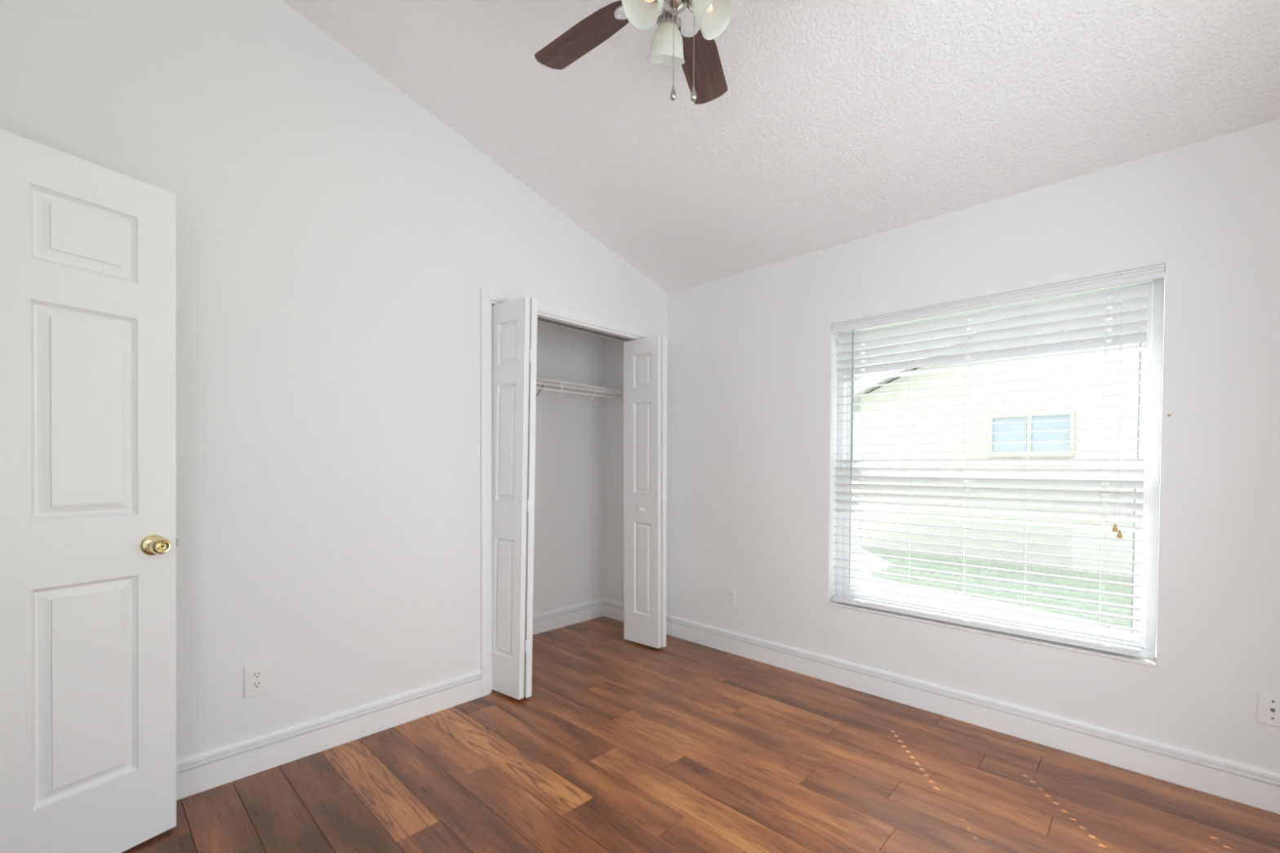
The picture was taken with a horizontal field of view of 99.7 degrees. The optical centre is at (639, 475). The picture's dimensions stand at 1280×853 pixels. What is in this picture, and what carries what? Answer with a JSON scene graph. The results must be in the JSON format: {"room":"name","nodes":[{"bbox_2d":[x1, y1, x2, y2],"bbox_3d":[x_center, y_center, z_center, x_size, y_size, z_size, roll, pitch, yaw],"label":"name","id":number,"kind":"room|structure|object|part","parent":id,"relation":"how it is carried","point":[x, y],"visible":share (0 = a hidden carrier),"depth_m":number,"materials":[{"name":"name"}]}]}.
{"room":"empty bedroom","nodes":[
{"label":"empty bedroom","id":0,"kind":"room"},
{"bbox_2d":[0,0,667,759],"bbox_3d":[-1.082,-0.539,2.620,0.115,3.400,3.570,1,2,44],"label":"wall","id":1,"kind":"structure","parent":0,"point":[338,241],"depth_m":2.23,"materials":[{"name":"white paint"}]},
{"bbox_2d":[244,661,269,697],"bbox_3d":[-1.506,0.803,2.122,0.010,0.126,0.082,1,2,44],"label":"wall outlet","id":2,"kind":"object","parent":1,"relation":"attached to","point":[256,676],"visible":1,"depth_m":2.12,"materials":[{"name":"white plastic"}]},
{"bbox_2d":[251,680,262,688],"bbox_3d":[-1.505,0.823,2.120,0.004,0.027,0.034,1,2,44],"label":"receptacle","id":3,"kind":"object","parent":2,"relation":"attached to","point":[255,684],"depth_m":2.12,"materials":[{"name":"grey plastic"}]},
{"bbox_2d":[251,670,262,679],"bbox_3d":[-1.504,0.784,2.119,0.004,0.027,0.034,1,2,44],"label":"receptacle","id":4,"kind":"object","parent":2,"relation":"attached to","point":[255,674],"depth_m":2.12,"materials":[{"name":"grey plastic"}]},
{"bbox_2d":[176,669,481,799],"bbox_3d":[-1.514,1.100,2.116,0.016,0.139,1.970,1,2,44],"label":"baseboard","id":5,"kind":"structure","parent":1,"relation":"attached to","point":[197,773],"depth_m":2.26,"materials":[{"name":"white paint"}]},
{"bbox_2d":[491,296,537,699],"bbox_3d":[-0.668,0.123,2.862,0.351,2.040,0.142,1,1,37],"label":"bifold door","id":6,"kind":"structure","parent":1,"relation":"in","point":[513,322],"depth_m":2.77,"materials":[{"name":"white paint"}]},
{"bbox_3d":[-0.650,0.123,2.872,0.046,2.040,0.331,-1,1,-40],"label":"door","id":7,"kind":"part","parent":6,"relation":"part of","materials":[{"name":"white paint"}]},
{"bbox_2d":[480,287,653,696],"bbox_3d":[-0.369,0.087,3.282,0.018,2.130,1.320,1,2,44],"label":"trim","id":8,"kind":"structure","parent":1,"relation":"attached to","point":[486,294],"depth_m":2.82,"materials":[{"name":"white paint"}]},
{"bbox_2d":[537,317,631,341],"bbox_3d":[-0.415,-0.908,3.312,0.031,0.008,1.182,1,2,44],"label":"trim","id":9,"kind":"structure","parent":1,"relation":"attached to","point":[538,318],"depth_m":3.35,"materials":[{"name":"silver metal"}]},
{"bbox_2d":[623,335,666,648],"bbox_3d":[0.027,0.111,3.632,0.326,2.040,0.133,1,2,44],"label":"bifold door","id":10,"kind":"structure","parent":1,"relation":"in","point":[645,359],"depth_m":3.59,"materials":[{"name":"white paint"}]},
{"bbox_3d":[0.007,0.229,3.587,0.033,0.033,0.037,1,2,44],"label":"knob","id":11,"kind":"part","parent":10,"relation":"part of","materials":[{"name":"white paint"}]},
{"bbox_3d":[0.062,0.111,3.654,0.037,2.040,0.303,-1,2,-43],"label":"door","id":12,"kind":"part","parent":10,"relation":"part of","materials":[{"name":"white paint"}]},
{"bbox_2d":[533,320,604,614],"bbox_3d":[-0.932,-0.109,3.737,0.100,2.500,1.760,1,2,44],"label":"wall","id":13,"kind":"structure","parent":0,"point":[569,518],"depth_m":4.07,"materials":[{"name":"white paint"}]},
{"bbox_2d":[532,598,604,635],"bbox_3d":[-0.861,1.071,3.756,0.016,0.139,1.660,1,2,44],"label":"baseboard","id":14,"kind":"structure","parent":13,"relation":"attached to","point":[571,615],"depth_m":4.07,"materials":[{"name":"white paint"}]},
{"bbox_2d":[536,377,623,404],"bbox_3d":[-0.736,-0.480,3.612,0.341,0.303,1.652,1,2,44],"label":"wire shelf","id":15,"kind":"object","parent":13,"relation":"attached to","point":[603,391],"visible":0.46,"depth_m":3.84,"materials":[{"name":"white metal"}]},
{"bbox_3d":[-0.624,-0.560,3.504,0.009,0.009,1.652,1,2,44],"label":"hang rod","id":16,"kind":"part","parent":15,"relation":"part of","materials":[{"name":"white metal"}]},
{"bbox_2d":[121,616,1279,852],"bbox_3d":[-0.630,1.191,1.278,3.885,0.003,4.955,1,2,44],"label":"floor","id":17,"kind":"structure","parent":0,"point":[618,744],"depth_m":2.05,"materials":[{"name":"brown wood"}]},
{"bbox_2d":[282,0,1279,293],"bbox_3d":[0.090,-1.781,1.475,3.120,1.060,3.570,1,2,44],"label":"ceiling","id":18,"kind":"structure","parent":0,"point":[836,122],"depth_m":2.18,"materials":[{"name":"white paint"}]},
{"bbox_2d":[534,0,734,104],"bbox_3d":[0.066,-1.383,1.496,1.021,0.730,1.028,1,2,44],"label":"ceiling fan","id":19,"kind":"object","parent":18,"relation":"hanging from","point":[689,42],"visible":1,"depth_m":1.63,"materials":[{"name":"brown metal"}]},
{"bbox_3d":[-0.177,-1.387,1.711,0.372,0.006,0.126,1,13,39],"label":"blade","id":20,"kind":"part","parent":19,"relation":"part of","materials":[{"name":"brown wood"}]},
{"bbox_3d":[0.011,-1.257,1.424,0.112,0.119,0.118,1,2,44],"label":"lamp shade","id":21,"kind":"part","parent":19,"relation":"part of","materials":[{"name":"white glass"}]},
{"bbox_3d":[0.032,-1.282,1.439,0.030,0.058,0.052,1,2,44],"label":"bulb","id":22,"kind":"part","parent":19,"relation":"part of","materials":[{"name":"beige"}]},
{"bbox_3d":[0.078,-1.252,1.584,0.112,0.113,0.110,1,2,44],"label":"lamp shade","id":23,"kind":"part","parent":19,"relation":"part of","materials":[{"name":"white glass"}]},
{"bbox_2d":[656,9,681,27],"bbox_3d":[0.085,-1.309,1.549,0.075,0.058,0.072,1,2,44],"label":"socket","id":24,"kind":"object","parent":19,"relation":"attached to","point":[665,20],"depth_m":1.53,"materials":[{"name":"silver metal"}]},
{"bbox_3d":[0.091,-1.184,1.464,0.003,0.256,0.003,1,2,44],"label":"pull chain","id":25,"kind":"part","parent":19,"relation":"part of","materials":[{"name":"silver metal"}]},
{"bbox_2d":[685,0,692,13],"bbox_3d":[0.151,-1.306,1.474,0.080,0.062,0.071,1,2,44],"label":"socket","id":26,"kind":"object","parent":19,"relation":"attached to","point":[688,2],"depth_m":1.47,"materials":[{"name":"silver metal"}]},
{"bbox_3d":[0.146,-1.183,1.464,0.003,0.258,0.003,1,2,44],"label":"pull chain","id":27,"kind":"part","parent":19,"relation":"part of","materials":[{"name":"silver metal"}]},
{"bbox_3d":[0.207,-1.387,1.823,0.126,0.006,0.372,-12,-3,18],"label":"blade","id":28,"kind":"part","parent":19,"relation":"part of","materials":[{"name":"brown wood"}]},
{"bbox_3d":[0.172,-1.282,1.464,0.051,0.058,0.030,1,1,29],"label":"bulb","id":29,"kind":"part","parent":19,"relation":"part of","materials":[{"name":"beige glass"}]},
{"bbox_3d":[0.201,-1.256,1.459,0.117,0.119,0.110,1,2,44],"label":"lamp shade","id":30,"kind":"part","parent":19,"relation":"part of","materials":[{"name":"white glass"}]},
{"bbox_2d":[604,119,1279,773],"bbox_3d":[1.145,-0.071,3.080,4.005,2.570,0.170,1,2,44],"label":"wall","id":31,"kind":"structure","parent":0,"point":[753,401],"depth_m":2.40,"materials":[{"name":"white paint"}]},
{"bbox_2d":[604,598,623,622],"bbox_3d":[-0.099,1.067,4.163,0.550,0.139,0.016,1,2,44],"label":"baseboard","id":32,"kind":"structure","parent":31,"relation":"attached to","point":[612,609],"depth_m":4.26,"materials":[{"name":"white paint"}]},
{"bbox_2d":[725,587,735,605],"bbox_3d":[0.589,0.789,3.502,0.074,0.108,0.010,1,2,44],"label":"wall outlet","id":33,"kind":"object","parent":31,"relation":"attached to","point":[730,593],"visible":1,"depth_m":3.50,"materials":[{"name":"white plastic"}]},
{"bbox_2d":[666,614,1279,813],"bbox_3d":[1.307,1.100,2.812,3.120,0.139,0.016,1,2,44],"label":"baseboard","id":34,"kind":"structure","parent":31,"relation":"attached to","point":[1256,787],"depth_m":2.41,"materials":[{"name":"white paint"}]},
{"bbox_2d":[827,274,1164,666],"bbox_3d":[1.607,-0.048,2.631,1.338,1.579,0.174,1,2,44],"label":"window","id":35,"kind":"structure","parent":31,"relation":"in","point":[1153,388],"depth_m":2.25,"materials":[{"name":"white plastic"}]},
{"bbox_3d":[1.578,0.737,2.619,1.338,0.011,0.100,1,2,44],"label":"sill","id":36,"kind":"part","parent":35,"relation":"part of","materials":[{"name":"white stone"}]},
{"bbox_3d":[1.627,0.331,2.661,1.266,0.738,0.028,1,2,44],"label":"sash","id":37,"kind":"part","parent":35,"relation":"part of","materials":[{"name":"white plastic"}]},
{"bbox_2d":[831,262,1164,657],"bbox_3d":[1.568,-0.057,2.589,1.335,1.556,0.082,1,2,44],"label":"window blind","id":38,"kind":"object","parent":35,"relation":"attached to","point":[1142,274],"visible":1,"depth_m":2.48,"materials":[{"name":"white plastic"}]},
{"bbox_3d":[1.204,-0.052,2.954,0.002,1.480,0.054,1,2,44],"label":"ladder cord","id":39,"kind":"part","parent":38,"relation":"part of","materials":[{"name":"white fabric"}]},
{"bbox_3d":[1.214,-0.051,2.945,0.001,1.480,0.001,1,2,44],"label":"lift cord","id":40,"kind":"part","parent":38,"relation":"part of","materials":[{"name":"white fabric"}]},
{"bbox_3d":[1.387,-0.047,2.779,0.002,1.480,0.054,1,2,44],"label":"ladder cord","id":41,"kind":"part","parent":38,"relation":"part of","materials":[{"name":"white fabric"}]},
{"bbox_3d":[1.566,-0.043,2.606,0.002,1.480,0.054,1,2,44],"label":"ladder cord","id":42,"kind":"part","parent":38,"relation":"part of","materials":[{"name":"white fabric"}]},
{"bbox_3d":[1.576,-0.043,2.597,0.001,1.480,0.001,1,2,44],"label":"lift cord","id":43,"kind":"part","parent":38,"relation":"part of","materials":[{"name":"white fabric"}]},
{"bbox_3d":[1.562,0.708,2.622,1.271,0.024,0.051,1,2,44],"label":"rail","id":44,"kind":"part","parent":38,"relation":"part of","materials":[{"name":"white plastic"}]},
{"bbox_3d":[1.570,-0.807,2.593,1.271,0.048,0.047,1,2,44],"label":"head rail","id":45,"kind":"part","parent":38,"relation":"part of","materials":[{"name":"white"}]},
{"bbox_3d":[1.744,-0.039,2.435,0.002,1.480,0.054,1,2,44],"label":"ladder cord","id":46,"kind":"part","parent":38,"relation":"part of","materials":[{"name":"white fabric"}]},
{"bbox_3d":[1.933,-0.035,2.255,0.002,1.480,0.054,1,2,44],"label":"ladder cord","id":47,"kind":"part","parent":38,"relation":"part of","materials":[{"name":"white fabric"}]},
{"bbox_3d":[1.942,-0.034,2.245,0.001,1.480,0.001,1,2,44],"label":"lift cord","id":48,"kind":"part","parent":38,"relation":"part of","materials":[{"name":"white fabric"}]},
{"bbox_3d":[1.942,-0.284,2.188,0.017,0.975,0.005,0,1,-34],"label":"pull cord","id":49,"kind":"part","parent":38,"relation":"part of","materials":[{"name":"white fabric"}]},
{"bbox_3d":[1.945,-0.272,2.184,0.006,0.999,0.019,1,1,16],"label":"pull cord","id":50,"kind":"part","parent":38,"relation":"part of","materials":[{"name":"white fabric"}]},
{"bbox_3d":[1.654,-0.389,2.671,1.266,0.826,0.028,1,2,44],"label":"sash","id":51,"kind":"part","parent":35,"relation":"part of","materials":[{"name":"white plastic"}]},
{"bbox_2d":[1257,690,1279,727],"bbox_3d":[2.241,0.832,1.911,0.072,0.114,0.016,1,2,44],"label":"cable plate","id":52,"kind":"object","parent":31,"relation":"attached to","point":[1268,704],"visible":1,"depth_m":1.92,"materials":[{"name":"white plastic"}]},
{"bbox_3d":[-1.109,-0.497,0.254,3.355,3.409,0.120,1,2,44],"label":"wall","id":53,"kind":"structure","parent":0,"visible":0},
{"bbox_2d":[0,128,177,852],"bbox_3d":[-1.739,0.126,1.460,0.164,2.085,0.783,1,1,31],"label":"door","id":54,"kind":"structure","parent":53,"relation":"in","point":[89,541],"depth_m":1.58,"materials":[{"name":"white paint"}]},
{"bbox_3d":[-1.530,0.224,1.713,0.065,0.067,0.067,1,1,27],"label":"knob","id":55,"kind":"part","parent":54,"relation":"part of","materials":[{"name":"gold metal"}]},
{"label":"outside","id":56,"kind":"structure","parent":0,"visible":0},
{"bbox_2d":[849,482,1157,644],"bbox_3d":[14.103,1.081,18.384,60.000,0.001,39.830,1,2,44],"label":"lawn","id":57,"kind":"structure","parent":56,"point":[1106,587],"depth_m":6.29,"materials":[{"name":"green plant"}]},
{"bbox_2d":[853,286,1164,578],"bbox_3d":[10.056,-1.141,8.378,10.950,4.790,8.720,1,2,44],"label":"house","id":58,"kind":"structure","parent":57,"relation":"on","point":[1131,433],"depth_m":7.55,"materials":[{"name":"paint"}]},
{"bbox_3d":[5.330,-0.549,7.378,0.860,0.500,0.018,1,2,44],"label":"pane","id":59,"kind":"part","parent":58,"relation":"part of","materials":[{"name":"blue"}]}
]}

